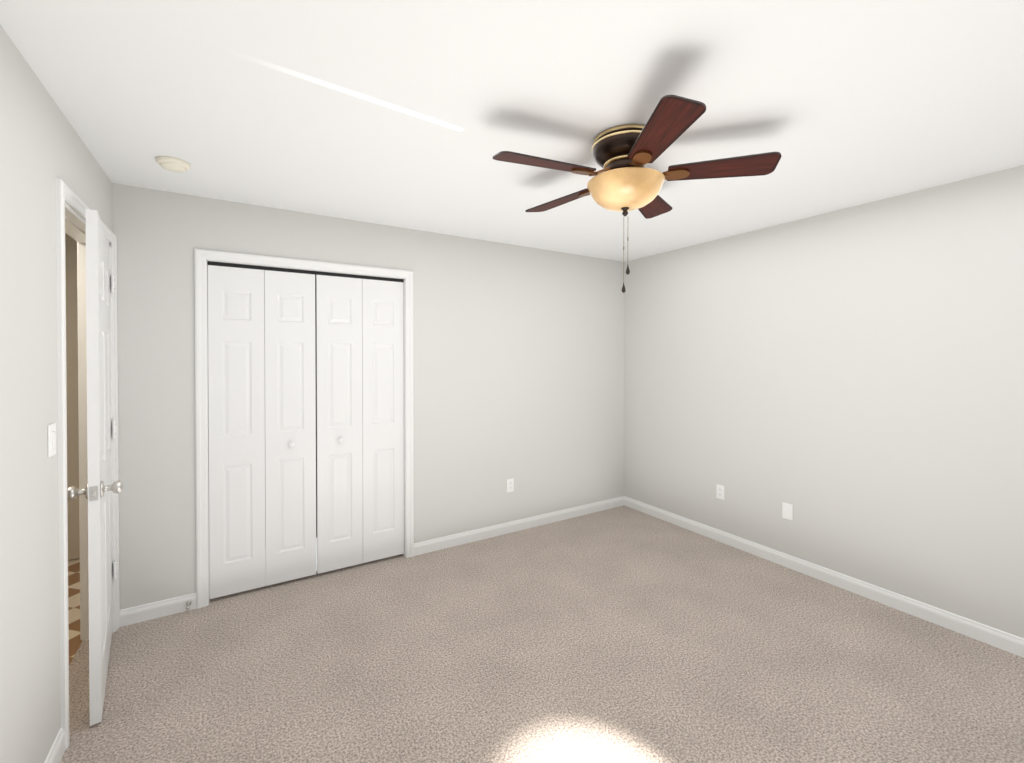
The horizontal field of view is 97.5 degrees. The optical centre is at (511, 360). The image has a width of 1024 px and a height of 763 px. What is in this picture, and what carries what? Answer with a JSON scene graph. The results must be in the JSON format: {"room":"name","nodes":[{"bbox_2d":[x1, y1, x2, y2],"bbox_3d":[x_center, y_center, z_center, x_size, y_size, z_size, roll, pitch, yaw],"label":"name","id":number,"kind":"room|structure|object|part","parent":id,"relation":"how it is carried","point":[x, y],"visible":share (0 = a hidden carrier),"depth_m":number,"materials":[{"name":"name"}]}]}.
{"room":"empty bedroom","nodes":[
{"label":"empty bedroom","id":0,"kind":"room"},
{"bbox_2d":[0,25,109,762],"bbox_3d":[-1.221,0.263,0.791,0.120,2.440,3.755,0,1,-32],"label":"wall","id":1,"kind":"structure","parent":0,"point":[30,173],"depth_m":1.46,"materials":[{"name":"white paint"}]},
{"bbox_2d":[47,423,55,456],"bbox_3d":[-1.659,0.286,1.623,0.010,0.114,0.070,0,1,-32],"label":"light switch","id":2,"kind":"object","parent":1,"relation":"attached to","point":[51,429],"visible":1,"depth_m":1.61,"materials":[{"name":"white plastic"}]},
{"bbox_2d":[44,728,65,762],"bbox_3d":[-0.970,1.440,0.520,0.013,0.090,2.773,0,1,-32],"label":"baseboard","id":3,"kind":"structure","parent":1,"relation":"attached to","point":[56,751],"depth_m":1.64,"materials":[{"name":"white wood"}]},
{"bbox_2d":[56,178,119,748],"bbox_3d":[-1.996,0.394,2.047,0.158,2.157,0.919,0,1,-32],"label":"door frame","id":4,"kind":"structure","parent":1,"relation":"attached to","point":[70,198],"depth_m":2.34,"materials":[{"name":"white wood"}]},
{"bbox_3d":[-2.056,0.394,2.010,0.019,2.157,0.919,0,1,-32],"label":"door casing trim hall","id":5,"kind":"part","parent":4,"relation":"part of","materials":[{"name":"white wood"}]},
{"bbox_2d":[85,209,116,725],"bbox_3d":[-1.919,0.427,2.116,0.058,2.065,0.796,0,1,-39],"label":"door","id":6,"kind":"structure","parent":1,"relation":"in","point":[99,429],"depth_m":1.81,"materials":[{"name":"white wood"}]},
{"bbox_2d":[67,480,122,500],"bbox_3d":[-1.703,0.532,1.834,0.176,0.066,0.105,0,1,-39],"label":"door knob","id":7,"kind":"object","parent":6,"relation":"attached to","point":[115,487],"depth_m":1.81,"materials":[{"name":"grey metal"}]},
{"bbox_3d":[-1.674,0.532,1.798,0.025,0.056,0.011,0,1,-39],"label":"passage door handle latch","id":8,"kind":"part","parent":7,"relation":"part of","materials":[{"name":"silver metal"}]},
{"bbox_3d":[-2.142,0.359,2.421,0.013,1.632,0.038,0,1,-32],"label":"door hinges","id":9,"kind":"part","parent":6,"relation":"part of","materials":[{"name":"silver metal"}]},
{"bbox_2d":[65,233,79,559],"bbox_3d":[-3.420,0.242,3.238,1.050,2.440,0.100,0,1,-32],"label":"wall","id":10,"kind":"structure","parent":0,"point":[72,385],"depth_m":3.30,"materials":[{"name":"beige paint"}]},
{"bbox_2d":[68,558,81,664],"bbox_3d":[-2.553,1.530,1.845,1.050,0.088,3.400,0,1,-32],"label":"floor","id":11,"kind":"structure","parent":0,"point":[75,641],"depth_m":2.70,"materials":[{"name":"wood"}]},
{"bbox_2d":[110,181,111,230],"bbox_3d":[-2.223,0.249,2.411,0.120,2.440,0.055,0,1,-32],"label":"wall","id":12,"kind":"structure","parent":0,"point":[110,205],"depth_m":2.43,"materials":[{"name":"white paint"}]},
{"bbox_2d":[112,183,624,609],"bbox_3d":[-0.560,0.239,3.541,4.135,2.440,0.120,0,1,-32],"label":"wall","id":13,"kind":"structure","parent":0,"point":[518,364],"depth_m":3.46,"materials":[{"name":"white paint"}]},
{"bbox_2d":[119,593,196,626],"bbox_3d":[-2.026,1.423,2.567,0.367,0.090,0.013,0,1,-32],"label":"baseboard","id":14,"kind":"structure","parent":13,"relation":"attached to","point":[148,611],"depth_m":2.56,"materials":[{"name":"white wood"}]},
{"bbox_2d":[186,601,190,609],"bbox_3d":[-1.880,1.422,2.609,0.026,0.026,0.070,0,1,-32],"label":"door stop","id":15,"kind":"object","parent":13,"relation":"attached to","point":[188,603],"visible":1,"depth_m":2.61,"materials":[{"name":"grey metal"}]},
{"bbox_2d":[194,248,413,608],"bbox_3d":[-1.339,0.428,3.062,1.219,2.071,0.119,0,1,-32],"label":"door frame","id":16,"kind":"structure","parent":13,"relation":"attached to","point":[404,554],"depth_m":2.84,"materials":[{"name":"white wood"}]},
{"bbox_2d":[208,261,402,281],"bbox_3d":[-1.327,-0.590,3.033,1.205,0.026,0.030,0,1,-32],"label":"track rail","id":17,"kind":"object","parent":13,"relation":"attached to","point":[315,273],"visible":0.86,"depth_m":2.97,"materials":[{"name":"black metal"}]},
{"bbox_2d":[208,265,403,598],"bbox_3d":[-1.326,0.431,3.041,1.205,2.020,0.032,0,1,-32],"label":"door","id":18,"kind":"structure","parent":13,"relation":"in","point":[236,407],"depth_m":2.98,"materials":[{"name":"white wood"}]},
{"bbox_3d":[-1.457,0.432,2.960,0.298,2.020,0.032,0,1,-32],"label":"bifold door panel","id":19,"kind":"part","parent":18,"relation":"part of","materials":[{"name":"white wood"}]},
{"bbox_2d":[288,438,343,447],"bbox_3d":[-1.309,0.549,3.014,0.344,0.037,0.035,0,1,-32],"label":"door knob","id":20,"kind":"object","parent":18,"relation":"attached to","point":[292,444],"depth_m":2.93,"materials":[{"name":"white"}]},
{"bbox_3d":[-1.439,0.549,2.933,0.037,0.037,0.035,0,1,-32],"label":"bifold knob","id":21,"kind":"part","parent":20,"relation":"part of","materials":[{"name":"white"}]},
{"bbox_3d":[-1.178,0.548,3.094,0.037,0.037,0.035,0,1,-32],"label":"bifold knob","id":22,"kind":"part","parent":20,"relation":"part of","materials":[{"name":"white"}]},
{"bbox_3d":[-1.196,0.431,3.122,0.298,2.020,0.032,0,1,-32],"label":"bifold door panel","id":23,"kind":"part","parent":18,"relation":"part of","materials":[{"name":"white wood"}]},
{"bbox_3d":[-0.941,0.429,3.279,0.298,2.020,0.032,0,1,-32],"label":"bifold door panel","id":24,"kind":"part","parent":18,"relation":"part of","materials":[{"name":"white wood"}]},
{"bbox_2d":[507,478,513,492],"bbox_3d":[-0.014,1.057,3.809,0.070,0.114,0.009,0,1,-32],"label":"electrical outlet","id":25,"kind":"object","parent":13,"relation":"attached to","point":[510,485],"visible":1,"depth_m":3.81,"materials":[{"name":"white plastic"}]},
{"bbox_2d":[414,496,623,555],"bbox_3d":[0.197,1.411,3.940,2.197,0.090,0.013,0,1,-32],"label":"baseboard","id":26,"kind":"structure","parent":13,"relation":"attached to","point":[432,545],"depth_m":3.81,"materials":[{"name":"white wood"}]},
{"bbox_2d":[0,0,1023,261],"bbox_3d":[0.441,-1.017,1.909,4.135,0.100,3.930,0,1,-32],"label":"ceiling","id":27,"kind":"structure","parent":0,"point":[414,114],"depth_m":1.66,"materials":[{"name":"white paint"}]},
{"bbox_2d":[155,156,189,171],"bbox_3d":[-1.653,-0.951,2.192,0.136,0.036,0.136,0,1,-32],"label":"smoke detector","id":28,"kind":"object","parent":27,"relation":"attached to","point":[173,164],"visible":1,"depth_m":2.16,"materials":[{"name":"beige plastic"}]},
{"bbox_2d":[493,95,780,292],"bbox_3d":[0.467,-0.632,1.980,1.158,0.670,1.152,0,1,-32],"label":"ceiling fan","id":29,"kind":"object","parent":27,"relation":"hanging from","point":[624,180],"visible":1,"depth_m":1.85,"materials":[{"name":"brown wood"}]},
{"bbox_3d":[0.136,-0.801,1.825,0.425,0.006,0.148,0,13,-22],"label":"blade","id":30,"kind":"part","parent":29,"relation":"part of","materials":[{"name":"brown wood"}]},
{"bbox_3d":[0.248,-0.805,2.266,0.148,0.006,0.425,-16,10,-39],"label":"blade","id":31,"kind":"part","parent":29,"relation":"part of","materials":[{"name":"brown wood"}]},
{"bbox_3d":[0.490,-0.488,1.971,0.005,0.289,0.005,0,1,-32],"label":"pull chain","id":32,"kind":"part","parent":29,"relation":"part of","materials":[{"name":"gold metal"}]},
{"bbox_3d":[0.496,-0.725,1.969,0.332,0.114,0.332,0,1,-32],"label":"lamp shade","id":33,"kind":"part","parent":29,"relation":"part of","materials":[{"name":"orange glass"}]},
{"bbox_3d":[0.508,-0.527,1.972,0.005,0.211,0.005,0,1,-32],"label":"pull chain","id":34,"kind":"part","parent":29,"relation":"part of","materials":[{"name":"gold metal"}]},
{"bbox_3d":[0.703,-0.805,2.296,0.148,0.006,0.425,-14,-7,32],"label":"blade","id":35,"kind":"part","parent":29,"relation":"part of","materials":[{"name":"brown wood"}]},
{"bbox_3d":[0.522,-0.799,1.582,0.148,0.006,0.425,12,0,-4],"label":"blade","id":36,"kind":"part","parent":29,"relation":"part of","materials":[{"name":"brown wood"}]},
{"label":"blade","id":37,"kind":"part","parent":29,"relation":"part of","materials":[{"name":"brown wood"}]},
{"bbox_2d":[60,506,1023,762],"bbox_3d":[0.441,1.523,1.931,4.135,0.100,3.930,0,1,-32],"label":"floor","id":38,"kind":"structure","parent":0,"point":[622,634],"depth_m":2.14,"materials":[{"name":"beige carpet"}]},
{"bbox_2d":[624,165,1023,637],"bbox_3d":[2.180,0.244,2.924,0.120,2.440,3.810,0,1,-32],"label":"wall","id":39,"kind":"structure","parent":0,"point":[847,384],"depth_m":2.82,"materials":[{"name":"white paint"}]},
{"bbox_2d":[716,484,724,499],"bbox_3d":[1.679,1.058,3.620,0.009,0.114,0.070,0,1,-32],"label":"electrical outlet","id":40,"kind":"object","parent":39,"relation":"attached to","point":[720,491],"visible":1,"depth_m":3.62,"materials":[{"name":"white plastic"}]},
{"bbox_2d":[782,502,792,520],"bbox_3d":[1.950,1.067,3.182,0.007,0.114,0.070,0,1,-32],"label":"outlet","id":41,"kind":"object","parent":39,"relation":"attached to","point":[787,510],"visible":1,"depth_m":3.18,"materials":[{"name":"white plastic"}]},
{"bbox_2d":[624,496,1023,657],"bbox_3d":[2.092,1.419,2.950,0.013,0.090,3.690,0,1,-32],"label":"baseboard","id":42,"kind":"structure","parent":39,"relation":"attached to","point":[1000,639],"depth_m":2.82,"materials":[{"name":"white wood"}]}
]}

